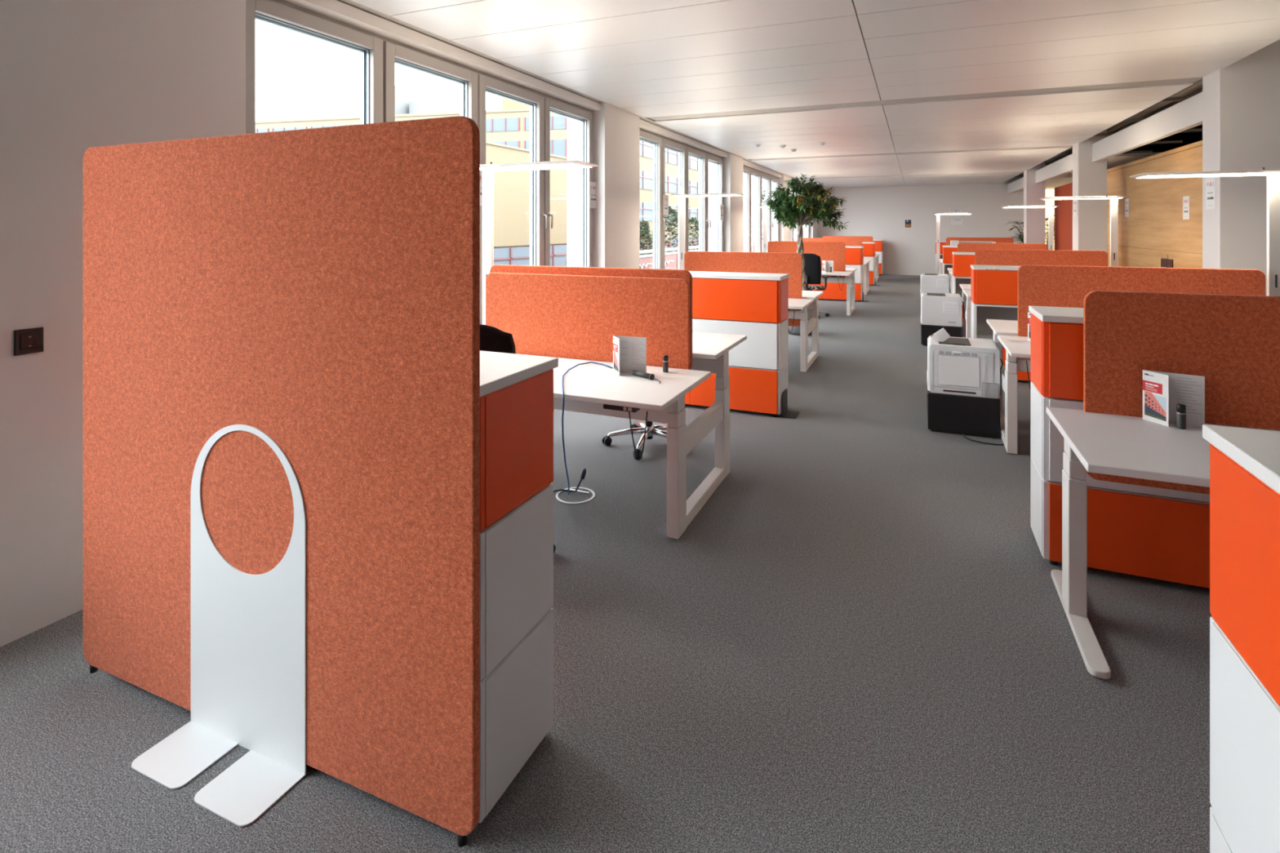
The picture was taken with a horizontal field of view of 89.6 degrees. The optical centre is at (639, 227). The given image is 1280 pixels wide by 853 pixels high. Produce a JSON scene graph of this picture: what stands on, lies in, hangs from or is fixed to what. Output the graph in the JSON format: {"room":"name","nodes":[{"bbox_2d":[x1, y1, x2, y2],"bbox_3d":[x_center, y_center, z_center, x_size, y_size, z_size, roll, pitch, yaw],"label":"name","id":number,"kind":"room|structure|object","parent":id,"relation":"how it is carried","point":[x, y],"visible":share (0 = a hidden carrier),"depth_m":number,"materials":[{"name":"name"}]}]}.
{"room":"open-plan office","nodes":[
{"label":"open-plan office","id":0,"kind":"room"},
{"bbox_2d":[0,0,817,647],"bbox_3d":[0.410,-0.155,10.002,0.650,3.550,28.700,0,0,23],"label":"wall","id":1,"kind":"structure","parent":0,"point":[76,76],"depth_m":2.66,"materials":[{"name":"white paint"}]},
{"bbox_2d":[13,327,43,355],"bbox_3d":[-2.428,0.453,2.563,0.014,0.100,0.092,0,0,23],"label":"light switch","id":2,"kind":"object","parent":1,"relation":"attached to","point":[26,341],"visible":1,"depth_m":2.56,"materials":[{"name":"black plastic"}]},
{"bbox_2d":[245,0,592,324],"bbox_3d":[-1.380,-0.065,5.410,0.190,2.530,4.250,0,0,23],"label":"window","id":3,"kind":"structure","parent":1,"relation":"in","point":[379,54],"depth_m":5.20,"materials":[{"name":"grey metal"}]},
{"bbox_2d":[589,181,595,208],"bbox_3d":[-0.523,-0.365,7.301,0.002,0.297,0.210,0,0,23],"label":"paper sign","id":4,"kind":"object","parent":3,"relation":"attached to","point":[592,184],"visible":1,"depth_m":7.26,"materials":[{"name":"white paper"}]},
{"bbox_2d":[283,0,604,111],"bbox_3d":[-1.348,-1.367,5.396,0.140,0.075,4.250,0,0,23],"label":"trim","id":5,"kind":"structure","parent":1,"relation":"attached to","point":[335,9],"depth_m":4.81,"materials":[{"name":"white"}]},
{"bbox_2d":[640,128,723,269],"bbox_3d":[0.710,-0.065,10.270,0.190,2.530,4.330,0,0,23],"label":"window","id":6,"kind":"structure","parent":1,"relation":"in","point":[659,142],"depth_m":10.18,"materials":[{"name":"grey"}]},
{"bbox_2d":[662,194,668,215],"bbox_3d":[0.378,-0.325,9.395,0.002,0.297,0.210,0,0,23],"label":"paper sign","id":7,"kind":"object","parent":6,"relation":"attached to","point":[665,197],"visible":1,"depth_m":9.39,"materials":[{"name":"white paper"}]},
{"bbox_2d":[640,115,729,157],"bbox_3d":[0.742,-1.367,10.256,0.140,0.075,4.330,0,0,23],"label":"trim","id":8,"kind":"structure","parent":1,"relation":"attached to","point":[644,125],"depth_m":9.81,"materials":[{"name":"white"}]},
{"bbox_2d":[743,165,778,252],"bbox_3d":[2.814,-0.065,15.162,0.190,2.530,4.320,0,0,23],"label":"window","id":9,"kind":"structure","parent":1,"relation":"in","point":[748,172],"depth_m":15.07,"materials":[{"name":"grey"}]},
{"bbox_2d":[743,160,782,177],"bbox_3d":[2.846,-1.367,15.148,0.140,0.075,4.320,0,0,23],"label":"trim","id":10,"kind":"structure","parent":1,"relation":"attached to","point":[747,163],"depth_m":14.96,"materials":[{"name":"white"}]},
{"bbox_2d":[790,182,808,241],"bbox_3d":[4.892,-0.065,19.994,0.190,2.530,4.200,0,0,23],"label":"window","id":11,"kind":"structure","parent":1,"relation":"in","point":[806,228],"depth_m":19.94,"materials":[{"name":"grey glass"}]},
{"bbox_2d":[798,171,1023,178],"bbox_3d":[7.202,-1.432,17.632,5.700,0.016,0.286,0,0,23],"label":"trim","id":12,"kind":"structure","parent":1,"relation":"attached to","point":[1018,171],"depth_m":17.58,"materials":[{"name":"grey"}]},
{"bbox_2d":[751,145,1072,159],"bbox_3d":[4.938,-1.432,12.368,5.700,0.016,0.286,0,0,23],"label":"trim","id":13,"kind":"structure","parent":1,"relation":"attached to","point":[895,153],"depth_m":12.23,"materials":[{"name":"grey metal"}]},
{"bbox_2d":[649,76,1202,120],"bbox_3d":[2.773,-1.432,7.334,5.700,0.016,0.286,0,0,23],"label":"trim","id":14,"kind":"structure","parent":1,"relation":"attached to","point":[1188,80],"depth_m":7.08,"materials":[{"name":"grey metal"}]},
{"bbox_2d":[567,102,639,268],"bbox_3d":[-0.425,-0.155,7.857,0.490,3.550,1.000,0,0,23],"label":"pillar","id":15,"kind":"structure","parent":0,"point":[615,130],"depth_m":7.48,"materials":[{"name":"white paint"}]},
{"bbox_2d":[0,274,1211,852],"bbox_3d":[5.550,1.680,9.424,10.250,0.120,31.700,0,0,23],"label":"floor","id":16,"kind":"structure","parent":0,"point":[862,640],"depth_m":2.27,"materials":[{"name":"grey carpet"}]},
{"bbox_2d":[83,115,479,847],"bbox_3d":[-1.266,0.664,1.937,1.753,1.912,0.218,0,0,23],"label":"screen","id":17,"kind":"object","parent":16,"relation":"on","point":[282,329],"visible":1,"depth_m":1.92,"materials":[{"name":"orange fabric"}]},
{"bbox_2d":[480,324,555,554],"bbox_3d":[-0.759,1.019,3.123,0.670,1.201,0.687,0,0,4],"label":"office chair","id":18,"kind":"object","parent":16,"relation":"on","point":[492,339],"visible":0.05,"depth_m":2.80,"materials":[{"name":"black fabric"}]},
{"bbox_2d":[478,350,558,823],"bbox_3d":[-1.085,1.020,2.205,1.612,1.200,0.417,0,0,23],"label":"cabinet","id":19,"kind":"object","parent":16,"relation":"on","point":[517,390],"visible":0.29,"depth_m":1.86,"materials":[{"name":"white paint"}]},
{"bbox_2d":[480,160,599,324],"bbox_3d":[-0.785,0.586,4.452,0.960,2.069,0.340,0,0,23],"label":"floor lamp","id":20,"kind":"object","parent":16,"relation":"on","point":[488,170],"visible":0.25,"depth_m":4.55,"materials":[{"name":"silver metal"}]},
{"bbox_2d":[480,164,591,171],"bbox_3d":[-0.757,-0.409,4.440,0.822,0.003,0.252,0,0,23],"label":"diffuser","id":21,"kind":"object","parent":20,"relation":"attached to","point":[524,166],"depth_m":4.39,"materials":[{"name":"beige"}]},
{"bbox_2d":[555,487,595,503],"bbox_3d":[-0.390,1.617,3.890,0.236,0.005,0.236,0,0,23],"label":"floor outlet","id":22,"kind":"object","parent":16,"relation":"on","point":[571,488],"visible":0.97,"depth_m":3.90,"materials":[{"name":"white plastic"}]},
{"bbox_2d":[553,468,586,492],"bbox_3d":[-0.441,1.547,3.929,0.226,0.146,0.031,0,0,-5],"label":"plug","id":23,"kind":"object","parent":22,"relation":"attached to","point":[584,472],"visible":0.93,"depth_m":3.93,"materials":[{"name":"black plastic"}]},
{"bbox_2d":[485,264,746,539],"bbox_3d":[-0.314,0.939,4.212,1.645,1.352,1.690,0,0,23],"label":"desk","id":24,"kind":"object","parent":16,"relation":"on","point":[573,315],"visible":0.66,"depth_m":4.04,"materials":[{"name":"orange fabric"}]},
{"bbox_2d":[561,361,613,494],"bbox_3d":[-0.375,1.226,3.689,0.244,0.770,0.755,0,0,20],"label":"cable","id":25,"kind":"object","parent":24,"relation":"hanging from","point":[574,366],"visible":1,"depth_m":3.64,"materials":[{"name":"blue plastic"}]},
{"bbox_2d":[613,335,646,375],"bbox_3d":[-0.074,0.752,3.765,0.206,0.215,0.088,0,0,16],"label":"booklet","id":26,"kind":"object","parent":24,"relation":"on","point":[629,353],"visible":0.99,"depth_m":3.80,"materials":[{"name":"white paper"}]},
{"bbox_2d":[629,369,661,383],"bbox_3d":[0.038,0.842,3.662,0.042,0.033,0.275,0,0,-38],"label":"adapter","id":27,"kind":"object","parent":24,"relation":"on","point":[651,376],"visible":1,"depth_m":3.67,"materials":[{"name":"grey plastic"}]},
{"bbox_2d":[662,355,668,372],"bbox_3d":[0.152,0.809,3.832,0.033,0.100,0.033,0,0,23],"label":"spray bottle","id":28,"kind":"object","parent":24,"relation":"on","point":[665,362],"visible":1,"depth_m":3.82,"materials":[{"name":"grey plastic"}]},
{"bbox_2d":[601,421,667,459],"bbox_3d":[0.064,1.054,4.807,0.670,1.131,0.687,0,0,15],"label":"office chair","id":29,"kind":"object","parent":16,"relation":"on","point":[637,428],"visible":0.22,"depth_m":4.79,"materials":[{"name":"silver metal"}]},
{"bbox_2d":[671,192,745,269],"bbox_3d":[0.847,0.588,8.322,0.960,2.064,0.340,0,0,23],"label":"floor lamp","id":30,"kind":"object","parent":16,"relation":"on","point":[682,197],"visible":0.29,"depth_m":8.43,"materials":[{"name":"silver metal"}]},
{"bbox_2d":[675,195,740,196],"bbox_3d":[0.875,-0.404,8.311,0.822,0.003,0.252,0,0,23],"label":"diffuser","id":31,"kind":"object","parent":30,"relation":"attached to","point":[675,195],"depth_m":8.28,"materials":[{"name":"beige"}]},
{"bbox_2d":[684,271,789,417],"bbox_3d":[0.529,1.020,5.958,1.612,1.200,0.417,0,0,23],"label":"cabinet","id":32,"kind":"object","parent":16,"relation":"on","point":[754,305],"visible":0.56,"depth_m":5.58,"materials":[{"name":"white paint"}]},
{"bbox_2d":[684,251,823,372],"bbox_3d":[1.341,0.963,8.072,1.645,1.305,1.690,0,0,23],"label":"desk","id":33,"kind":"object","parent":16,"relation":"on","point":[799,300],"visible":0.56,"depth_m":7.93,"materials":[{"name":"orange fabric"}]},
{"bbox_2d":[759,205,768,252],"bbox_3d":[2.822,0.588,12.916,0.960,2.064,0.340,0,0,23],"label":"floor lamp","id":34,"kind":"object","parent":16,"relation":"on","point":[765,208],"visible":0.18,"depth_m":13.03,"materials":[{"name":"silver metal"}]},
{"bbox_2d":[781,388,799,418],"bbox_3d":[1.301,1.517,5.558,0.115,0.204,0.240,0,0,23],"label":"bracket","id":35,"kind":"object","parent":16,"relation":"on","point":[785,413],"visible":1,"depth_m":5.54,"materials":[{"name":"black metal"}]},
{"bbox_2d":[763,173,849,335],"bbox_3d":[2.518,0.395,9.855,1.269,2.450,1.241,0,0,13],"label":"potted tree","id":36,"kind":"object","parent":16,"relation":"on","point":[793,209],"visible":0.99,"depth_m":9.62,"materials":[{"name":"green plant"}]},
{"bbox_2d":[767,240,857,315],"bbox_3d":[3.330,0.945,12.659,1.645,1.340,1.690,0,0,23],"label":"desk","id":37,"kind":"object","parent":16,"relation":"on","point":[835,251],"visible":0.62,"depth_m":12.47,"materials":[{"name":"orange fabric"}]},
{"bbox_2d":[822,260,833,271],"bbox_3d":[3.544,0.737,12.175,0.206,0.215,0.091,0,0,18],"label":"booklet","id":38,"kind":"object","parent":37,"relation":"on","point":[826,264],"visible":1,"depth_m":12.21,"materials":[{"name":"white paper"}]},
{"bbox_2d":[801,253,829,318],"bbox_3d":[3.085,1.039,11.724,0.670,1.161,0.687,0,0,23],"label":"office chair","id":39,"kind":"object","parent":16,"relation":"on","point":[812,268],"visible":0.43,"depth_m":11.42,"materials":[{"name":"black fabric"}]},
{"bbox_2d":[801,245,863,302],"bbox_3d":[4.158,1.020,14.477,1.612,1.200,0.417,0,0,23],"label":"cabinet","id":40,"kind":"object","parent":16,"relation":"on","point":[854,254],"visible":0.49,"depth_m":14.08,"materials":[{"name":"white paint"}]},
{"bbox_2d":[802,237,871,294],"bbox_3d":[4.899,0.943,16.284,1.645,1.345,1.690,0,0,23],"label":"desk","id":41,"kind":"object","parent":16,"relation":"on","point":[849,242],"visible":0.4,"depth_m":16.12,"materials":[{"name":"white laminate"}]},
{"bbox_2d":[822,235,879,281],"bbox_3d":[6.529,0.945,20.047,1.645,1.340,1.690,0,0,23],"label":"desk","id":42,"kind":"object","parent":16,"relation":"on","point":[864,238],"visible":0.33,"depth_m":19.88,"materials":[{"name":"white laminate"}]},
{"bbox_2d":[862,242,875,285],"bbox_3d":[5.827,1.020,18.332,1.612,1.200,0.417,0,0,23],"label":"cabinet","id":43,"kind":"object","parent":16,"relation":"on","point":[868,247],"visible":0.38,"depth_m":17.88,"materials":[{"name":"white paint"}]},
{"bbox_2d":[873,239,883,275],"bbox_3d":[7.495,1.020,22.186,1.612,1.200,0.417,0,0,23],"label":"cabinet","id":44,"kind":"object","parent":16,"relation":"on","point":[878,242],"visible":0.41,"depth_m":21.72,"materials":[{"name":"white paint"}]},
{"bbox_2d":[935,240,946,273],"bbox_3d":[9.822,1.020,19.498,1.612,1.200,0.417,0,0,23],"label":"cabinet","id":45,"kind":"object","parent":16,"relation":"on","point":[942,243],"visible":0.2,"depth_m":19.58,"materials":[{"name":"white paint"}]},
{"bbox_2d":[920,324,962,346],"bbox_3d":[4.206,1.478,9.022,0.505,0.285,0.660,0,0,23],"label":"stand","id":46,"kind":"object","parent":16,"relation":"on","point":[926,331],"visible":0.5,"depth_m":8.75,"materials":[{"name":"black plastic"}]},
{"bbox_2d":[920,292,963,326],"bbox_3d":[4.177,1.129,8.944,0.521,0.412,0.468,0,0,23],"label":"printer","id":47,"kind":"object","parent":46,"relation":"on","point":[936,308],"visible":1,"depth_m":8.74,"materials":[{"name":"white plastic"}]},
{"bbox_2d":[942,245,957,275],"bbox_3d":[7.628,1.020,14.346,1.612,1.200,0.417,0,0,23],"label":"cabinet","id":48,"kind":"object","parent":16,"relation":"on","point":[947,250],"visible":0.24,"depth_m":14.45,"materials":[{"name":"white paint"}]},
{"bbox_2d":[950,240,995,245],"bbox_3d":[7.413,0.355,14.370,0.895,0.129,0.260,0,0,23],"label":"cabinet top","id":49,"kind":"object","parent":48,"relation":"on","point":[953,242],"visible":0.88,"depth_m":14.35,"materials":[{"name":"grey"}]},
{"bbox_2d":[934,213,972,274],"bbox_3d":[8.146,0.621,16.853,0.960,1.999,0.340,0,0,23],"label":"floor lamp","id":50,"kind":"object","parent":16,"relation":"on","point":[936,214],"visible":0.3,"depth_m":16.96,"materials":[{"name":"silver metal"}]},
{"bbox_2d":[926,379,999,438],"bbox_3d":[2.644,1.468,5.318,0.505,0.305,0.660,0,0,23],"label":"stand","id":51,"kind":"object","parent":16,"relation":"on","point":[978,416],"visible":0.77,"depth_m":5.01,"materials":[{"name":"black plastic"}]},
{"bbox_2d":[926,328,999,398],"bbox_3d":[2.610,1.064,5.236,0.507,0.501,0.478,0,0,23],"label":"printer","id":52,"kind":"object","parent":51,"relation":"on","point":[957,366],"visible":1,"depth_m":5.04,"materials":[{"name":"white plastic"}]},
{"bbox_2d":[938,337,971,346],"bbox_3d":[2.556,0.927,5.253,0.230,0.008,0.330,0,0,23],"label":"tray","id":53,"kind":"object","parent":52,"relation":"on","point":[950,341],"depth_m":5.21,"materials":[{"name":"grey plastic"}]},
{"bbox_2d":[951,252,975,300],"bbox_3d":[6.003,1.020,10.527,1.612,1.200,0.417,0,0,23],"label":"cabinet","id":54,"kind":"object","parent":16,"relation":"on","point":[962,261],"visible":0.19,"depth_m":10.63,"materials":[{"name":"white paint"}]},
{"bbox_2d":[955,278,971,297],"bbox_3d":[6.072,1.015,10.689,1.548,0.352,0.026,0,0,23],"label":"shelf","id":55,"kind":"object","parent":54,"relation":"attached to","point":[958,290],"depth_m":10.95,"materials":[{"name":"grey"}]},
{"bbox_2d":[939,237,1013,274],"bbox_3d":[8.431,0.933,16.180,1.645,1.363,1.690,0,0,23],"label":"desk","id":56,"kind":"object","parent":16,"relation":"on","point":[998,240],"visible":0.23,"depth_m":16.07,"materials":[{"name":"orange fabric"}]},
{"bbox_2d":[947,243,1047,293],"bbox_3d":[6.813,0.959,12.304,1.645,1.313,1.690,0,0,23],"label":"desk","id":57,"kind":"object","parent":16,"relation":"on","point":[962,247],"visible":0.22,"depth_m":12.27,"materials":[{"name":"white laminate"}]},
{"bbox_2d":[970,264,1031,381],"bbox_3d":[4.371,1.020,6.733,1.612,1.200,0.418,0,0,23],"label":"cabinet","id":58,"kind":"object","parent":16,"relation":"on","point":[994,288],"visible":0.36,"depth_m":6.82,"materials":[{"name":"white paint"}]},
{"bbox_2d":[976,306,1017,335],"bbox_3d":[4.440,1.015,6.895,1.548,0.352,0.026,0,0,23],"label":"shelf","id":59,"kind":"object","parent":58,"relation":"attached to","point":[983,313],"depth_m":7.13,"materials":[{"name":"grey"}]},
{"bbox_2d":[1001,204,1058,249],"bbox_3d":[7.332,0.603,12.087,0.960,2.034,0.340,0,0,23],"label":"floor lamp","id":60,"kind":"object","parent":16,"relation":"on","point":[1051,208],"visible":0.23,"depth_m":11.95,"materials":[{"name":"silver metal"}]},
{"bbox_2d":[1007,217,1054,243],"bbox_3d":[10.413,0.675,17.215,1.287,1.890,1.398,0,0,23],"label":"potted palm","id":61,"kind":"object","parent":16,"relation":"on","point":[1021,237],"visible":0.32,"depth_m":17.14,"materials":[{"name":"green plant"}]},
{"bbox_2d":[959,248,1107,337],"bbox_3d":[5.198,0.957,8.536,1.645,1.317,1.690,0,0,23],"label":"desk","id":62,"kind":"object","parent":16,"relation":"on","point":[983,256],"visible":0.34,"depth_m":8.47,"materials":[{"name":"orange fabric"}]},
{"bbox_2d":[1023,163,1045,244],"bbox_3d":[9.789,-0.155,16.004,0.400,3.550,0.460,0,0,23],"label":"column","id":63,"kind":"structure","parent":16,"relation":"on","point":[1034,218],"depth_m":15.81,"materials":[{"name":"white paint"}]},
{"bbox_2d":[1040,195,1126,266],"bbox_3d":[5.817,0.603,8.438,0.960,2.034,0.340,0,0,23],"label":"floor lamp","id":64,"kind":"object","parent":16,"relation":"on","point":[1113,199],"visible":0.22,"depth_m":8.30,"materials":[{"name":"silver metal"}]},
{"bbox_2d":[1043,197,1122,199],"bbox_3d":[5.789,-0.374,8.450,0.822,0.003,0.252,0,0,23],"label":"diffuser","id":65,"kind":"object","parent":64,"relation":"attached to","point":[1044,198],"depth_m":8.42,"materials":[{"name":"beige plastic"}]},
{"bbox_2d":[1072,128,1106,252],"bbox_3d":[7.589,-0.155,10.888,0.400,3.550,0.440,0,0,23],"label":"column","id":66,"kind":"structure","parent":16,"relation":"on","point":[1089,178],"depth_m":10.70,"materials":[{"name":"white paint"}]},
{"bbox_2d":[1028,306,1209,588],"bbox_3d":[2.743,1.020,2.949,1.612,1.200,0.417,0,0,23],"label":"cabinet","id":67,"kind":"object","parent":16,"relation":"on","point":[1162,534],"visible":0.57,"depth_m":3.00,"materials":[{"name":"white paint"}]},
{"bbox_2d":[986,264,1265,453],"bbox_3d":[3.614,0.955,4.841,1.645,1.320,1.690,0,0,23],"label":"desk","id":68,"kind":"object","parent":16,"relation":"on","point":[1051,286],"visible":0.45,"depth_m":4.80,"materials":[{"name":"orange fabric"}]},
{"bbox_2d":[1046,290,1279,679],"bbox_3d":[2.502,0.950,2.331,1.645,1.325,0.800,0,0,23],"label":"office desk","id":69,"kind":"object","parent":16,"relation":"on","point":[1233,341],"visible":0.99,"depth_m":2.73,"materials":[{"name":"white laminate"}]},
{"bbox_2d":[1142,369,1204,427],"bbox_3d":[2.262,0.732,2.735,0.206,0.215,0.070,0,0,37],"label":"booklet","id":70,"kind":"object","parent":69,"relation":"on","point":[1162,391],"visible":0.96,"depth_m":2.75,"materials":[{"name":"white paper"}]},
{"bbox_2d":[1176,403,1186,429],"bbox_3d":[2.259,0.789,2.691,0.033,0.100,0.033,0,0,23],"label":"bottle","id":71,"kind":"object","parent":69,"relation":"on","point":[1180,408],"visible":1,"depth_m":2.68,"materials":[{"name":"grey plastic"}]},
{"bbox_2d":[1128,167,1279,296],"bbox_3d":[4.150,0.603,4.638,0.960,2.034,0.340,0,0,23],"label":"floor lamp","id":72,"kind":"object","parent":16,"relation":"on","point":[1273,175],"visible":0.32,"depth_m":4.50,"materials":[{"name":"silver metal"}]},
{"bbox_2d":[1136,172,1279,178],"bbox_3d":[4.122,-0.374,4.650,0.822,0.003,0.252,0,0,23],"label":"diffuser","id":73,"kind":"object","parent":72,"relation":"attached to","point":[1268,175],"depth_m":4.60,"materials":[{"name":"beige"}]},
{"bbox_2d":[1202,424,1279,852],"bbox_3d":[1.859,1.020,0.869,1.612,1.200,0.417,0,0,23],"label":"cabinet","id":74,"kind":"object","parent":16,"relation":"on","point":[1245,463],"visible":1,"depth_m":1.21,"materials":[{"name":"white paint"}]},
{"bbox_2d":[1202,39,1279,295],"bbox_3d":[5.467,-0.155,5.802,0.520,3.550,0.380,0,0,23],"label":"column","id":75,"kind":"structure","parent":16,"relation":"on","point":[1241,100],"depth_m":5.67,"materials":[{"name":"white paint"}]},
{"bbox_2d":[1205,176,1215,209],"bbox_3d":[5.226,-0.315,5.906,0.002,0.297,0.210,0,0,23],"label":"paper sign","id":76,"kind":"object","parent":75,"relation":"attached to","point":[1210,181],"visible":1,"depth_m":5.89,"materials":[{"name":"white paper"}]},
{"bbox_3d":[5.832,1.475,12.764,0.505,0.290,0.660,0,0,23],"label":"stand","id":77,"kind":"object","parent":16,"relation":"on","visible":0},
{"bbox_2d":[920,273,949,294],"bbox_3d":[5.794,1.123,12.689,0.507,0.412,0.468,0,0,23],"label":"printer","id":78,"kind":"object","parent":77,"relation":"on","point":[930,282],"visible":0.83,"depth_m":12.48,"materials":[{"name":"white plastic"}]},
{"bbox_2d":[708,152,743,252],"bbox_3d":[1.680,-0.155,12.754,0.490,3.550,1.000,0,0,23],"label":"pillar","id":79,"kind":"structure","parent":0,"point":[733,165],"depth_m":12.34,"materials":[{"name":"white paint"}]},
{"bbox_2d":[771,173,790,240],"bbox_3d":[3.782,-0.155,17.641,0.490,3.550,1.000,0,0,23],"label":"pillar","id":80,"kind":"structure","parent":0,"point":[784,233],"depth_m":17.20,"materials":[{"name":"white paint"}]},
{"bbox_2d":[351,0,1279,187],"bbox_3d":[3.356,-1.425,8.735,5.727,0.030,28.692,0,0,23],"label":"ceiling","id":81,"kind":"structure","parent":0,"point":[642,58],"depth_m":5.54,"materials":[{"name":"white paint"}]},
{"bbox_2d":[853,0,898,160],"bbox_3d":[3.356,-1.465,8.735,5.735,0.010,28.700,0,0,23],"label":"ceiling","id":82,"kind":"structure","parent":0,"point":[853,1],"depth_m":5.65,"materials":[{"name":"grey"}]},
{"bbox_2d":[1013,78,1202,177],"bbox_3d":[6.633,-1.645,6.944,1.700,0.370,28.000,0,0,23],"label":"duct","id":83,"kind":"object","parent":82,"relation":"hanging from","point":[1196,88],"visible":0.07,"depth_m":9.38,"materials":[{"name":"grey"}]},
{"bbox_2d":[817,174,1023,275],"bbox_3d":[9.333,-0.155,21.866,7.370,3.550,0.150,0,0,23],"label":"wall","id":84,"kind":"structure","parent":0,"point":[879,212],"depth_m":21.72,"materials":[{"name":"white paint"}]},
{"bbox_2d":[1007,91,1202,193],"bbox_3d":[8.679,-1.230,13.347,0.080,0.300,16.020,0,0,23],"label":"beam","id":85,"kind":"structure","parent":84,"relation":"attached to","point":[1186,114],"depth_m":8.38,"materials":[{"name":"white paint"}]},
{"bbox_2d":[1054,182,1072,250],"bbox_3d":[10.542,0.315,13.945,2.050,2.610,3.850,0,0,23],"label":"wall","id":86,"kind":"structure","parent":0,"point":[1064,212],"depth_m":15.06,"materials":[{"name":"brown paint"}]},
{"bbox_2d":[1045,151,1163,189],"bbox_3d":[12.214,-1.260,16.682,3.740,0.040,13.100,0,0,23],"label":"ceiling","id":87,"kind":"structure","parent":0,"point":[1122,158],"depth_m":12.56,"materials":[{"name":"white paint"}]},
{"bbox_2d":[1045,189,1054,249],"bbox_3d":[13.881,-0.100,20.634,2.600,2.240,0.080,0,0,23],"label":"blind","id":88,"kind":"object","parent":87,"relation":"hanging from","point":[1049,193],"visible":0.02,"depth_m":20.90,"materials":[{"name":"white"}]},
{"bbox_2d":[1106,145,1202,268],"bbox_3d":[8.280,0.318,8.685,2.050,2.605,7.500,0,0,23],"label":"wall","id":89,"kind":"structure","parent":0,"point":[1155,220],"depth_m":9.12,"materials":[{"name":"brown wood"}]},
{"bbox_2d":[1106,140,1202,173],"bbox_3d":[8.285,-1.018,8.683,2.080,0.055,7.540,0,0,23],"label":"trim","id":90,"kind":"structure","parent":89,"relation":"on","point":[1197,144],"depth_m":9.09,"materials":[{"name":"brown wood"}]},
{"bbox_2d":[1182,195,1189,219],"bbox_3d":[6.960,-0.250,8.219,0.002,0.297,0.210,0,0,23],"label":"paper sign","id":91,"kind":"object","parent":89,"relation":"attached to","point":[1185,198],"visible":1,"depth_m":8.20,"materials":[{"name":"white paper"}]},
{"bbox_3d":[7.335,0.969,9.092,0.005,1.302,7.500,0,0,23],"label":"door","id":92,"kind":"structure","parent":89,"relation":"in","visible":0},
{"bbox_2d":[1159,257,1173,267],"bbox_3d":[7.200,0.595,8.845,0.060,0.330,0.440,0,0,23],"label":"plate","id":93,"kind":"object","parent":92,"relation":"attached to","point":[1165,263],"visible":0.34,"depth_m":8.82,"materials":[{"name":"brown metal"}]},
{"bbox_2d":[1128,124,1202,152],"bbox_3d":[5.642,-2.005,9.385,10.450,0.150,32.100,0,0,23],"label":"ceiling slab","id":94,"kind":"structure","parent":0,"point":[1188,138],"depth_m":14.38,"materials":[{"name":"grey"}]},
{"label":"outside","id":95,"kind":"structure","parent":0,"visible":0},
{"bbox_2d":[743,238,794,252],"bbox_3d":[-9.606,2.070,58.559,56.080,0.100,140.000,0,0,23],"label":"terrace","id":96,"kind":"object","parent":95,"point":[753,239],"depth_m":83.88,"materials":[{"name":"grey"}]},
{"bbox_2d":[255,85,567,157],"bbox_3d":[-29.918,-3.155,45.094,62.022,10.350,9.107,0,0,13],"label":"building","id":97,"kind":"structure","parent":96,"relation":"on","point":[511,127],"depth_m":35.94,"materials":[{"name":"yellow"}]},
{"bbox_2d":[485,141,567,266],"bbox_3d":[-4.689,-0.510,28.316,3.110,5.060,11.420,0,0,23],"label":"building","id":98,"kind":"structure","parent":96,"relation":"on","point":[511,188],"depth_m":24.55,"materials":[{"name":"yellow"}]},
{"bbox_2d":[502,97,698,255],"bbox_3d":[0.498,-2.880,46.593,8.100,9.800,24.000,0,0,23],"label":"building","id":99,"kind":"structure","parent":96,"relation":"on","point":[671,157],"depth_m":39.17,"materials":[{"name":"yellow"}]},
{"bbox_2d":[640,220,653,257],"bbox_3d":[0.166,0.871,24.638,1.258,2.301,1.248,0,0,-37],"label":"tree","id":100,"kind":"object","parent":96,"relation":"on","point":[644,224],"visible":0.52,"depth_m":24.48,"materials":[{"name":"green plant"}]},
{"bbox_2d":[651,205,690,254],"bbox_3d":[1.250,0.568,26.669,1.750,2.906,1.758,0,0,29],"label":"tree","id":101,"kind":"object","parent":96,"relation":"on","point":[672,211],"visible":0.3,"depth_m":26.39,"materials":[{"name":"green plant"}]},
{"bbox_2d":[676,217,698,250],"bbox_3d":[2.416,0.773,29.661,1.513,2.497,1.497,0,0,5],"label":"tree","id":102,"kind":"object","parent":96,"relation":"on","point":[691,220],"visible":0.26,"depth_m":29.45,"materials":[{"name":"green plant"}]},
{"bbox_2d":[640,240,755,269],"bbox_3d":[2.924,1.375,27.045,0.102,1.290,16.080,0,0,23],"label":"fence","id":103,"kind":"object","parent":96,"relation":"on","point":[671,261],"visible":0.17,"depth_m":22.48,"materials":[{"name":"grey"}]},
{"bbox_2d":[751,187,794,244],"bbox_3d":[9.930,-0.721,45.801,4.802,5.484,4.715,0,0,-14],"label":"tree","id":104,"kind":"object","parent":96,"relation":"on","point":[763,195],"visible":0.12,"depth_m":45.94,"materials":[{"name":"green plant"}]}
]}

